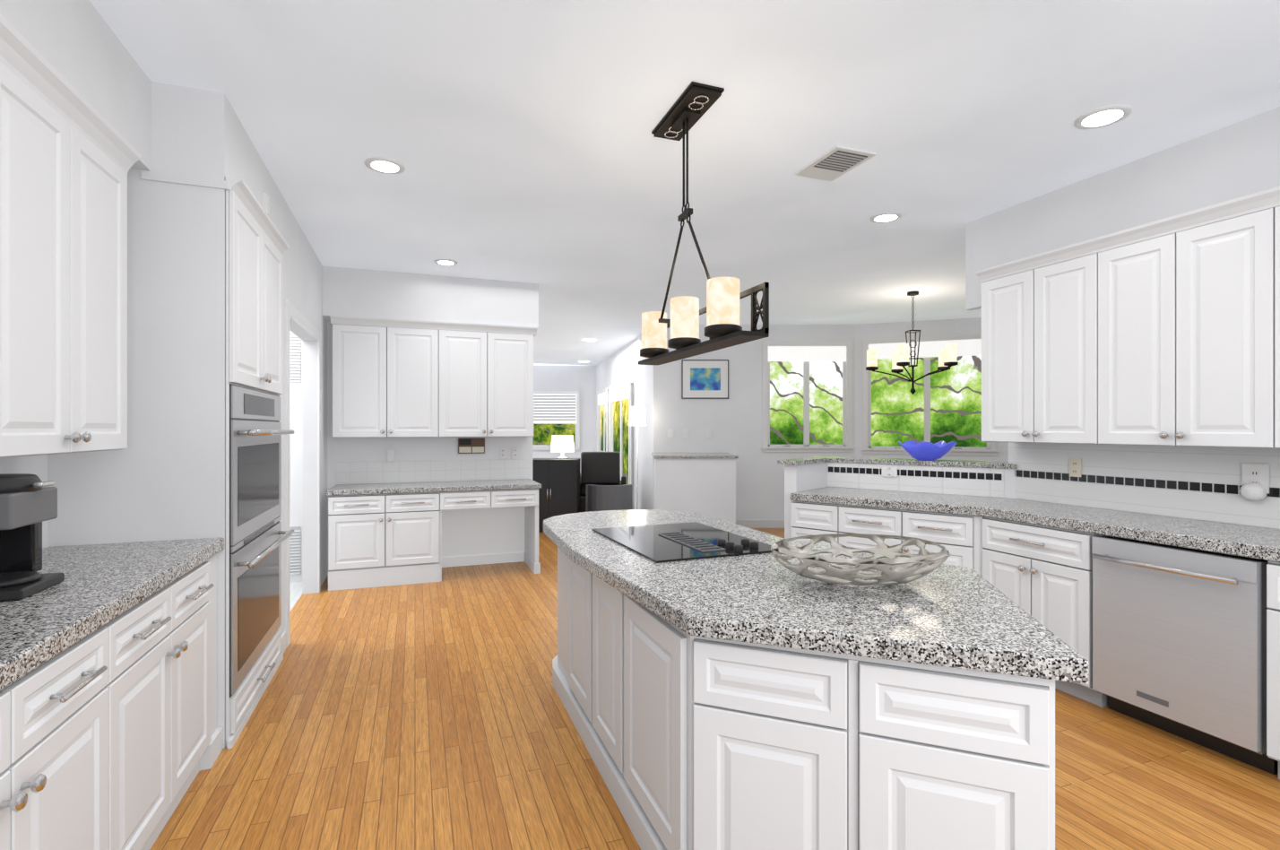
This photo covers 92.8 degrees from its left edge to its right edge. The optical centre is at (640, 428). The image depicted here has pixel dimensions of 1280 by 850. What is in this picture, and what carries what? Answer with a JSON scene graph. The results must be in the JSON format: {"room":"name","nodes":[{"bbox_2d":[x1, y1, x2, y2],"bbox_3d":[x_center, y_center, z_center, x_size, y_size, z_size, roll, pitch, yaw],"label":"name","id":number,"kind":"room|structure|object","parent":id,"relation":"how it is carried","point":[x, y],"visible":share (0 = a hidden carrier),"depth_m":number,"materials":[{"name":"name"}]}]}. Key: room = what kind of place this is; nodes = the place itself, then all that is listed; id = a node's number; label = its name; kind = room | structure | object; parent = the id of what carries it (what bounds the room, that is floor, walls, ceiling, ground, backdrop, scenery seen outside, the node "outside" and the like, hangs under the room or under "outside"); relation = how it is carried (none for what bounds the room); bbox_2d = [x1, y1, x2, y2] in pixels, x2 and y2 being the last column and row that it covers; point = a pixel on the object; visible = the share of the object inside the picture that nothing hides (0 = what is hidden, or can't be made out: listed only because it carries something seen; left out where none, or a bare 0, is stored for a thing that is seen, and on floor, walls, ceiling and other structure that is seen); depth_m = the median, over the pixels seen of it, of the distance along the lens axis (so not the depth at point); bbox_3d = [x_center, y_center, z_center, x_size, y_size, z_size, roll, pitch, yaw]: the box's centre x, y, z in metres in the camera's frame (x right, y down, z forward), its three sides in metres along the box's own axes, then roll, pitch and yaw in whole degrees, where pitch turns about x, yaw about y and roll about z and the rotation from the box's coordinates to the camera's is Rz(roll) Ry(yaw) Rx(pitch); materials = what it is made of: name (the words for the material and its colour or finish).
{"room":"kitchen","nodes":[
{"label":"kitchen","id":0,"kind":"room"},
{"bbox_2d":[0,80,1276,748],"bbox_3d":[1.063,-0.035,7.228,15.000,2.930,18.125,0,0,-20],"label":"wall","id":1,"kind":"structure","parent":0,"point":[161,476],"depth_m":2.72,"materials":[{"name":"paint"}]},
{"bbox_2d":[0,17,132,458],"bbox_3d":[-2.061,-0.513,1.979,0.339,1.194,0.860,0,0,-20],"label":"upper cabinet","id":2,"kind":"object","parent":1,"relation":"attached to","point":[70,155],"depth_m":1.97,"materials":[{"name":"white wood"}]},
{"bbox_2d":[0,0,150,170],"bbox_3d":[-1.288,-1.306,-0.103,0.349,0.387,5.698,0,0,-20],"label":"soffit","id":3,"kind":"structure","parent":1,"relation":"attached to","point":[79,47],"depth_m":2.16,"materials":[{"name":"paint"}]},
{"bbox_2d":[140,170,229,190],"bbox_3d":[-1.987,-1.087,2.671,0.320,0.035,0.012,0,0,-20],"label":"crown molding","id":4,"kind":"structure","parent":1,"relation":"attached to","point":[151,176],"depth_m":2.66,"materials":[{"name":"white wood"}]},
{"bbox_2d":[262,192,269,216],"bbox_3d":[-2.112,-1.255,3.447,0.024,0.130,0.070,0,0,-20],"label":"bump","id":5,"kind":"object","parent":1,"relation":"attached to","point":[265,202],"visible":0.82,"depth_m":3.42,"materials":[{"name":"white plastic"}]},
{"bbox_2d":[290,330,302,582],"bbox_3d":[-3.399,0.230,5.598,0.620,2.400,0.040,0,0,-20],"label":"door","id":6,"kind":"structure","parent":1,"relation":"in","point":[297,456],"depth_m":5.66,"materials":[{"name":"white wood"}]},
{"bbox_2d":[281,299,320,653],"bbox_3d":[-2.534,0.292,4.581,0.018,2.275,1.730,0,0,-20],"label":"door frame","id":7,"kind":"structure","parent":1,"relation":"attached to","point":[297,316],"depth_m":4.03,"materials":[{"name":"white wood"}]},
{"bbox_2d":[322,266,538,328],"bbox_3d":[-2.045,-1.270,6.120,1.998,0.457,0.339,0,0,-20],"label":"soffit","id":8,"kind":"structure","parent":1,"relation":"attached to","point":[369,293],"depth_m":5.93,"materials":[{"name":"paint"}]},
{"bbox_2d":[336,458,527,484],"bbox_3d":[-2.088,0.437,6.278,1.870,0.214,0.010,0,0,-20],"label":"backsplash","id":9,"kind":"structure","parent":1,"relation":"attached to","point":[351,472],"depth_m":6.25,"materials":[{"name":"tile"}]},
{"bbox_2d":[329,315,537,437],"bbox_3d":[-2.014,-0.477,6.106,1.910,1.125,0.382,0,0,-20],"label":"upper cabinet","id":10,"kind":"object","parent":1,"relation":"attached to","point":[403,378],"visible":0.98,"depth_m":5.94,"materials":[{"name":"white wood"}]},
{"bbox_2d":[458,438,484,453],"bbox_3d":[-1.762,0.180,6.375,0.270,0.160,0.033,0,0,-20],"label":"picture","id":11,"kind":"object","parent":1,"relation":"attached to","point":[471,445],"visible":1,"depth_m":6.36,"materials":[{"name":"brown"}]},
{"bbox_2d":[499,447,506,458],"bbox_3d":[-1.461,0.260,6.498,0.072,0.115,0.009,0,0,-20],"label":"outlet","id":12,"kind":"object","parent":1,"relation":"attached to","point":[502,450],"depth_m":6.50,"materials":[{"name":"white plastic"}]},
{"bbox_2d":[511,447,518,458],"bbox_3d":[-1.339,0.260,6.543,0.072,0.115,0.009,0,0,-20],"label":"outlet","id":13,"kind":"object","parent":1,"relation":"attached to","point":[514,450],"depth_m":6.54,"materials":[{"name":"white plastic"}]},
{"bbox_2d":[532,378,633,507],"bbox_3d":[-1.281,0.255,12.424,1.658,2.290,4.948,0,0,-20],"label":"window frames","id":14,"kind":"structure","parent":1,"relation":"in","point":[620,398],"depth_m":13.07,"materials":[{"name":"white wood"}]},
{"bbox_2d":[533,395,575,420],"bbox_3d":[-2.150,-0.487,14.408,1.260,0.595,0.015,0,0,0],"label":"window blind","id":15,"kind":"object","parent":14,"relation":"attached to","point":[554,407],"visible":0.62,"depth_m":14.40,"materials":[{"name":"grey plastic"}]},
{"bbox_2d":[667,429,673,437],"bbox_3d":[0.437,0.070,8.792,0.075,0.120,0.013,0,0,1],"label":"switch plate","id":16,"kind":"object","parent":1,"relation":"attached to","point":[670,431],"depth_m":8.79,"materials":[{"name":"white plastic"}]},
{"bbox_2d":[683,429,688,437],"bbox_3d":[0.658,0.070,8.792,0.075,0.120,0.013,0,0,1],"label":"switch plate","id":17,"kind":"object","parent":1,"relation":"attached to","point":[686,433],"depth_m":8.79,"materials":[{"name":"white plastic"}]},
{"bbox_2d":[651,452,738,458],"bbox_3d":[0.710,0.361,8.259,1.080,0.033,1.078,0,0,0],"label":"sill","id":18,"kind":"structure","parent":1,"relation":"on","point":[692,455],"depth_m":7.72,"materials":[{"name":"grey stone"}]},
{"bbox_2d":[681,359,728,398],"bbox_3d":[0.940,-0.710,8.783,0.680,0.560,0.030,0,0,0],"label":"picture frame","id":19,"kind":"object","parent":1,"relation":"attached to","point":[704,378],"visible":0.98,"depth_m":8.77,"materials":[{"name":"black plastic"}]},
{"bbox_2d":[705,429,710,437],"bbox_3d":[0.987,0.070,8.792,0.075,0.120,0.013,0,0,1],"label":"switch plate","id":20,"kind":"object","parent":1,"relation":"attached to","point":[707,431],"depth_m":8.79,"materials":[{"name":"white plastic"}]},
{"bbox_2d":[735,519,784,527],"bbox_3d":[1.645,1.375,8.792,2.910,0.110,0.014,0,0,0],"label":"baseboard","id":21,"kind":"structure","parent":1,"relation":"attached to","point":[764,523],"depth_m":8.79,"materials":[{"name":"white"}]},
{"bbox_2d":[761,333,998,455],"bbox_3d":[3.263,-0.460,8.466,2.642,1.640,1.725,0,0,-20],"label":"window frames","id":22,"kind":"structure","parent":1,"relation":"in","point":[807,395],"depth_m":8.73,"materials":[{"name":"white wood"}]},
{"bbox_2d":[975,238,1093,444],"bbox_3d":[2.536,-0.476,3.753,0.319,1.128,0.735,0,0,-20],"label":"upper cabinet","id":23,"kind":"object","parent":1,"relation":"attached to","point":[1037,310],"depth_m":3.66,"materials":[{"name":"white wood"}]},
{"bbox_2d":[1069,458,1081,476],"bbox_3d":[2.686,0.240,3.763,0.010,0.115,0.072,0,0,-20],"label":"electrical outlet","id":24,"kind":"object","parent":1,"relation":"attached to","point":[1075,467],"visible":1,"depth_m":3.76,"materials":[{"name":"beige plastic"}]},
{"bbox_2d":[965,106,1279,310],"bbox_3d":[3.425,-1.185,1.723,0.059,0.629,5.860,0,0,-20],"label":"soffit","id":25,"kind":"structure","parent":1,"relation":"attached to","point":[1241,159],"depth_m":3.41,"materials":[{"name":"paint"}]},
{"bbox_2d":[1008,441,1279,528],"bbox_3d":[3.041,0.281,2.833,0.010,0.386,2.910,0,0,-20],"label":"backsplash","id":26,"kind":"structure","parent":1,"relation":"attached to","point":[1198,482],"depth_m":3.37,"materials":[{"name":"tile"}]},
{"bbox_2d":[1093,190,1265,448],"bbox_3d":[2.790,-0.476,3.063,0.319,1.128,0.735,0,0,-20],"label":"upper cabinet","id":27,"kind":"object","parent":1,"relation":"attached to","point":[1164,332],"depth_m":2.97,"materials":[{"name":"white wood"}]},
{"bbox_2d":[1239,462,1269,501],"bbox_3d":[2.965,0.260,2.949,0.051,0.180,0.100,0,0,-20],"label":"electrical outlet","id":28,"kind":"object","parent":1,"relation":"attached to","point":[1255,487],"visible":1,"depth_m":2.94,"materials":[{"name":"white plastic"}]},
{"bbox_2d":[1265,186,1279,448],"bbox_3d":[3.045,-0.476,2.374,0.319,1.128,0.735,0,0,-20],"label":"upper cabinet","id":29,"kind":"object","parent":1,"relation":"attached to","point":[1272,194],"depth_m":2.67,"materials":[{"name":"white wood"}]},
{"bbox_2d":[89,0,1279,365],"bbox_3d":[1.292,-1.525,6.606,15.000,0.050,16.500,0,0,-20],"label":"ceiling","id":30,"kind":"structure","parent":0,"point":[518,140],"depth_m":2.98,"materials":[{"name":"paint"}]},
{"bbox_2d":[364,156,405,173],"bbox_3d":[-1.452,-1.494,3.472,0.209,0.012,0.209,0,0,-44],"label":"recessed light","id":31,"kind":"object","parent":30,"relation":"in","point":[378,164],"depth_m":3.45,"materials":[{"name":"white"}]},
{"bbox_2d":[433,259,457,265],"bbox_3d":[-1.747,-1.494,5.484,0.199,0.012,0.199,0,0,-44],"label":"recessed light","id":32,"kind":"object","parent":30,"relation":"in","point":[443,262],"depth_m":5.46,"materials":[{"name":"white"}]},
{"bbox_2d":[583,338,596,341],"bbox_3d":[-0.849,-1.494,10.300,0.216,0.012,0.216,0,0,-32],"label":"recessed light","id":33,"kind":"object","parent":30,"relation":"in","point":[586,340],"depth_m":10.27,"materials":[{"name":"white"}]},
{"bbox_2d":[638,81,769,364],"bbox_3d":[0.220,-0.928,2.885,0.177,1.141,1.150,0,0,-20],"label":"pendant light","id":34,"kind":"object","parent":30,"relation":"hanging from","point":[690,108],"visible":1,"depth_m":2.81,"materials":[{"name":"grey metal"}]},
{"bbox_2d":[795,144,876,181],"bbox_3d":[1.096,-1.490,3.442,0.260,0.019,0.380,0,0,-20],"label":"ceiling vent","id":35,"kind":"object","parent":30,"relation":"in","point":[834,162],"visible":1,"depth_m":3.41,"materials":[{"name":"white metal"}]},
{"bbox_2d":[870,211,901,223],"bbox_3d":[1.741,-1.494,4.320,0.209,0.012,0.209,0,0,-29],"label":"recessed light","id":36,"kind":"object","parent":30,"relation":"in","point":[887,216],"depth_m":4.30,"materials":[{"name":"white"}]},
{"bbox_2d":[865,291,958,394],"bbox_3d":[3.034,-0.934,6.705,0.902,1.129,0.928,0,0,-20],"label":"chandelier","id":37,"kind":"object","parent":30,"relation":"hanging from","point":[947,358],"visible":1,"depth_m":6.69,"materials":[{"name":"grey metal"}]},
{"bbox_2d":[1073,103,1131,129],"bbox_3d":[2.222,-1.494,2.931,0.219,0.012,0.219,0,0,-26],"label":"recessed light","id":38,"kind":"object","parent":30,"relation":"in","point":[1102,116],"depth_m":2.92,"materials":[{"name":"white"}]},
{"bbox_2d":[149,527,1279,849],"bbox_3d":[1.292,1.455,6.606,15.000,0.050,16.500,0,0,-20],"label":"floor","id":39,"kind":"structure","parent":0,"point":[426,716],"depth_m":2.64,"materials":[{"name":"brown wood"}]},
{"bbox_2d":[0,616,118,849],"bbox_3d":[-1.618,0.988,1.188,0.605,0.884,0.890,0,0,-20],"label":"base cabinet","id":40,"kind":"object","parent":39,"relation":"on","point":[111,734],"depth_m":1.49,"materials":[{"name":"white wood"}]},
{"bbox_2d":[0,536,224,690],"bbox_3d":[-1.727,0.512,1.482,0.621,0.055,2.416,0,0,-20],"label":"countertop","id":41,"kind":"structure","parent":40,"relation":"on","point":[99,585],"depth_m":1.83,"materials":[{"name":"stone"}]},
{"bbox_2d":[0,473,64,601],"bbox_3d":[-1.927,0.309,1.797,0.310,0.350,0.293,0,0,-20],"label":"coffee maker","id":42,"kind":"object","parent":41,"relation":"on","point":[28,504],"visible":1,"depth_m":1.82,"materials":[{"name":"black plastic"}]},
{"bbox_2d":[118,554,215,849],"bbox_3d":[-1.930,0.988,2.032,0.605,0.884,0.910,0,0,-20],"label":"base cabinet","id":43,"kind":"object","parent":39,"relation":"on","point":[167,640],"depth_m":2.09,"materials":[{"name":"white wood"}]},
{"bbox_2d":[225,175,294,748],"bbox_3d":[-2.000,0.150,3.264,0.101,2.560,1.130,0,0,-20],"label":"tall cabinet","id":44,"kind":"object","parent":39,"relation":"on","point":[257,246],"visible":1,"depth_m":3.06,"materials":[{"name":"white wood"}]},
{"bbox_2d":[290,581,302,610],"bbox_3d":[-3.813,1.429,4.173,2.435,0.003,2.430,0,0,-20],"label":"hall floor","id":45,"kind":"structure","parent":39,"relation":"on","point":[296,590],"depth_m":5.32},
{"bbox_2d":[328,492,442,590],"bbox_3d":[-2.409,1.012,5.825,0.955,0.836,0.639,0,0,-20],"label":"base cabinet","id":46,"kind":"object","parent":39,"relation":"on","point":[384,540],"depth_m":5.53,"materials":[{"name":"white wood"}]},
{"bbox_2d":[326,478,541,495],"bbox_3d":[-1.973,0.568,5.981,1.900,0.045,0.648,0,0,-20],"label":"countertop","id":47,"kind":"structure","parent":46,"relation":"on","point":[360,488],"depth_m":5.81,"materials":[{"name":"stone"}]},
{"bbox_2d":[442,490,492,513],"bbox_3d":[-1.760,0.679,6.064,0.468,0.170,0.639,0,0,-20],"label":"drawer","id":48,"kind":"object","parent":47,"relation":"attached to","point":[471,499],"depth_m":5.78,"materials":[{"name":"white wood"}]},
{"bbox_2d":[492,488,538,510],"bbox_3d":[-1.321,0.679,6.226,0.467,0.170,0.639,0,0,-20],"label":"drawer","id":49,"kind":"object","parent":47,"relation":"attached to","point":[503,499],"depth_m":5.94,"materials":[{"name":"white wood"}]},
{"bbox_2d":[532,458,580,532],"bbox_3d":[-1.245,0.930,8.637,0.750,1.000,0.526,0,0,0],"label":"console","id":50,"kind":"object","parent":39,"relation":"on","point":[559,481],"visible":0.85,"depth_m":8.39,"materials":[{"name":"black wood"}]},
{"bbox_2d":[550,435,574,458],"bbox_3d":[-1.100,0.263,8.650,0.340,0.330,0.335,0,0,-20],"label":"table lamp","id":51,"kind":"object","parent":50,"relation":"on","point":[562,444],"visible":0.96,"depth_m":8.52,"materials":[{"name":"white metal"}]},
{"bbox_2d":[552,546,562,703],"bbox_3d":[0.068,1.006,3.612,1.171,0.848,0.630,0,0,-20],"label":"base cabinet","id":52,"kind":"object","parent":39,"relation":"on","point":[557,661],"depth_m":3.35,"materials":[{"name":"white wood"}]},
{"bbox_2d":[562,552,588,750],"bbox_3d":[0.256,1.006,3.104,1.171,0.848,0.455,0,0,-20],"label":"base cabinet","id":53,"kind":"object","parent":39,"relation":"on","point":[575,577],"depth_m":2.94,"materials":[{"name":"white wood"}]},
{"bbox_2d":[588,570,616,803],"bbox_3d":[0.409,1.006,2.688,1.171,0.848,0.430,0,0,-20],"label":"base cabinet","id":54,"kind":"object","parent":39,"relation":"on","point":[601,596],"depth_m":2.52,"materials":[{"name":"white wood"}]},
{"bbox_2d":[580,451,627,511],"bbox_3d":[-0.590,0.890,9.425,0.780,1.080,0.750,0,0,0],"label":"office chair","id":55,"kind":"object","parent":39,"relation":"on","point":[600,468],"visible":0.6,"depth_m":9.05,"materials":[{"name":"black leather"}]},
{"bbox_2d":[586,484,631,511],"bbox_3d":[-0.425,1.120,8.795,0.635,0.620,0.386,0,0,-20],"label":"bench","id":56,"kind":"object","parent":39,"relation":"on","point":[601,497],"visible":0.62,"depth_m":8.65,"materials":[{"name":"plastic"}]},
{"bbox_2d":[628,406,646,509],"bbox_3d":[-0.040,0.560,8.600,0.250,1.740,0.246,0,0,-20],"label":"floor lamp","id":57,"kind":"object","parent":39,"relation":"on","point":[636,416],"visible":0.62,"depth_m":8.52,"materials":[{"name":"silver metal"}]},
{"bbox_2d":[616,589,674,849],"bbox_3d":[0.576,1.006,2.236,1.171,0.848,0.535,0,0,-20],"label":"base cabinet","id":58,"kind":"object","parent":39,"relation":"on","point":[644,639],"depth_m":2.05,"materials":[{"name":"white wood"}]},
{"bbox_2d":[653,458,735,523],"bbox_3d":[0.710,0.905,8.274,1.020,1.050,1.049,0,0,0],"label":"wall","id":59,"kind":"structure","parent":39,"relation":"on","point":[706,486],"depth_m":7.75,"materials":[{"name":"paint"}]},
{"bbox_2d":[791,500,838,545],"bbox_3d":[1.462,0.983,4.640,0.747,0.896,0.632,0,0,-20],"label":"base cabinet","id":60,"kind":"object","parent":39,"relation":"on","point":[808,518],"depth_m":4.39,"materials":[{"name":"white wood"}]},
{"bbox_2d":[674,625,1055,849],"bbox_3d":[0.778,1.006,1.690,1.171,0.848,0.629,0,0,-20],"label":"base cabinet","id":61,"kind":"object","parent":39,"relation":"on","point":[692,742],"depth_m":1.59,"materials":[{"name":"white wood"}]},
{"bbox_2d":[543,509,1088,683],"bbox_3d":[0.411,0.552,2.653,1.329,0.055,2.807,0,0,-20],"label":"countertop","id":62,"kind":"structure","parent":61,"relation":"on","point":[947,615],"depth_m":1.81,"materials":[{"name":"stone"}]},
{"bbox_2d":[592,521,771,562],"bbox_3d":[0.187,0.508,2.872,0.628,0.032,0.840,0,0,-20],"label":"cooktop","id":63,"kind":"object","parent":62,"relation":"in","point":[665,542],"visible":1,"depth_m":2.75,"materials":[{"name":"black glass"}]},
{"bbox_2d":[770,533,950,586],"bbox_3d":[0.742,0.456,2.083,0.590,0.123,0.482,0,0,-5],"label":"bowl","id":64,"kind":"object","parent":62,"relation":"on","point":[893,568],"visible":1,"depth_m":1.98,"materials":[{"name":"white metal"}]},
{"bbox_2d":[838,504,902,552],"bbox_3d":[1.763,0.983,4.385,0.781,0.896,0.693,0,0,-20],"label":"base cabinet","id":65,"kind":"object","parent":39,"relation":"on","point":[851,519],"depth_m":4.14,"materials":[{"name":"white wood"}]},
{"bbox_2d":[784,461,1015,538],"bbox_3d":[1.825,0.853,4.564,1.303,1.155,1.320,0,0,-20],"label":"wall","id":66,"kind":"structure","parent":39,"relation":"on","point":[804,477],"depth_m":4.63,"materials":[{"name":"paint"}]},
{"bbox_2d":[777,456,1016,468],"bbox_3d":[1.843,0.257,4.631,1.492,0.033,1.435,0,0,-20],"label":"countertop","id":67,"kind":"structure","parent":66,"relation":"on","point":[907,462],"depth_m":4.60,"materials":[{"name":"grey stone"}]},
{"bbox_2d":[898,440,956,460],"bbox_3d":[2.157,0.165,4.622,0.404,0.147,0.391,0,0,-20],"label":"bowl","id":68,"kind":"object","parent":67,"relation":"on","point":[926,451],"visible":0.98,"depth_m":4.51,"materials":[{"name":"blue"}]},
{"bbox_2d":[827,462,1003,497],"bbox_3d":[2.016,0.376,4.594,1.263,0.197,0.010,0,0,40],"label":"backsplash","id":69,"kind":"structure","parent":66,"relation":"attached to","point":[972,481],"depth_m":4.52,"materials":[{"name":"tile"}]},
{"bbox_2d":[881,466,897,476],"bbox_3d":[1.910,0.330,4.671,0.115,0.076,0.010,0,0,40],"label":"outlet","id":70,"kind":"object","parent":69,"relation":"attached to","point":[888,471],"visible":1,"depth_m":4.67,"materials":[{"name":"white plastic"}]},
{"bbox_2d":[902,509,974,570],"bbox_3d":[2.088,0.983,4.110,0.777,0.896,0.684,0,0,-20],"label":"base cabinet","id":71,"kind":"object","parent":39,"relation":"on","point":[959,537],"depth_m":3.82,"materials":[{"name":"white wood"}]},
{"bbox_2d":[974,515,983,576],"bbox_3d":[2.272,0.983,3.964,0.579,0.896,0.354,0,0,-20],"label":"base cabinet","id":72,"kind":"object","parent":39,"relation":"on","point":[978,520],"depth_m":3.72,"materials":[{"name":"white wood"}]},
{"bbox_2d":[982,516,1108,707],"bbox_3d":[2.471,0.983,3.497,0.619,0.896,0.650,0,0,-20],"label":"base cabinet","id":73,"kind":"object","parent":39,"relation":"on","point":[1042,575],"depth_m":3.29,"materials":[{"name":"white wood"}]},
{"bbox_2d":[790,486,1279,562],"bbox_3d":[2.271,0.502,3.134,1.236,0.055,4.008,0,0,-20],"label":"countertop","id":74,"kind":"structure","parent":73,"relation":"on","point":[1247,540],"depth_m":3.28,"materials":[{"name":"stone"}]},
{"bbox_2d":[1091,535,1278,774],"bbox_3d":[2.637,0.988,2.866,0.647,0.885,0.640,0,0,-20],"label":"dishwasher","id":75,"kind":"object","parent":39,"relation":"on","point":[1180,641],"visible":0.96,"depth_m":2.71,"materials":[{"name":"silver metal"}]},
{"bbox_2d":[1266,560,1279,778],"bbox_3d":[2.921,0.983,2.277,0.619,0.896,0.650,0,0,-20],"label":"base cabinet","id":76,"kind":"object","parent":39,"relation":"on","point":[1273,567],"depth_m":2.44,"materials":[{"name":"white wood"}]}
]}

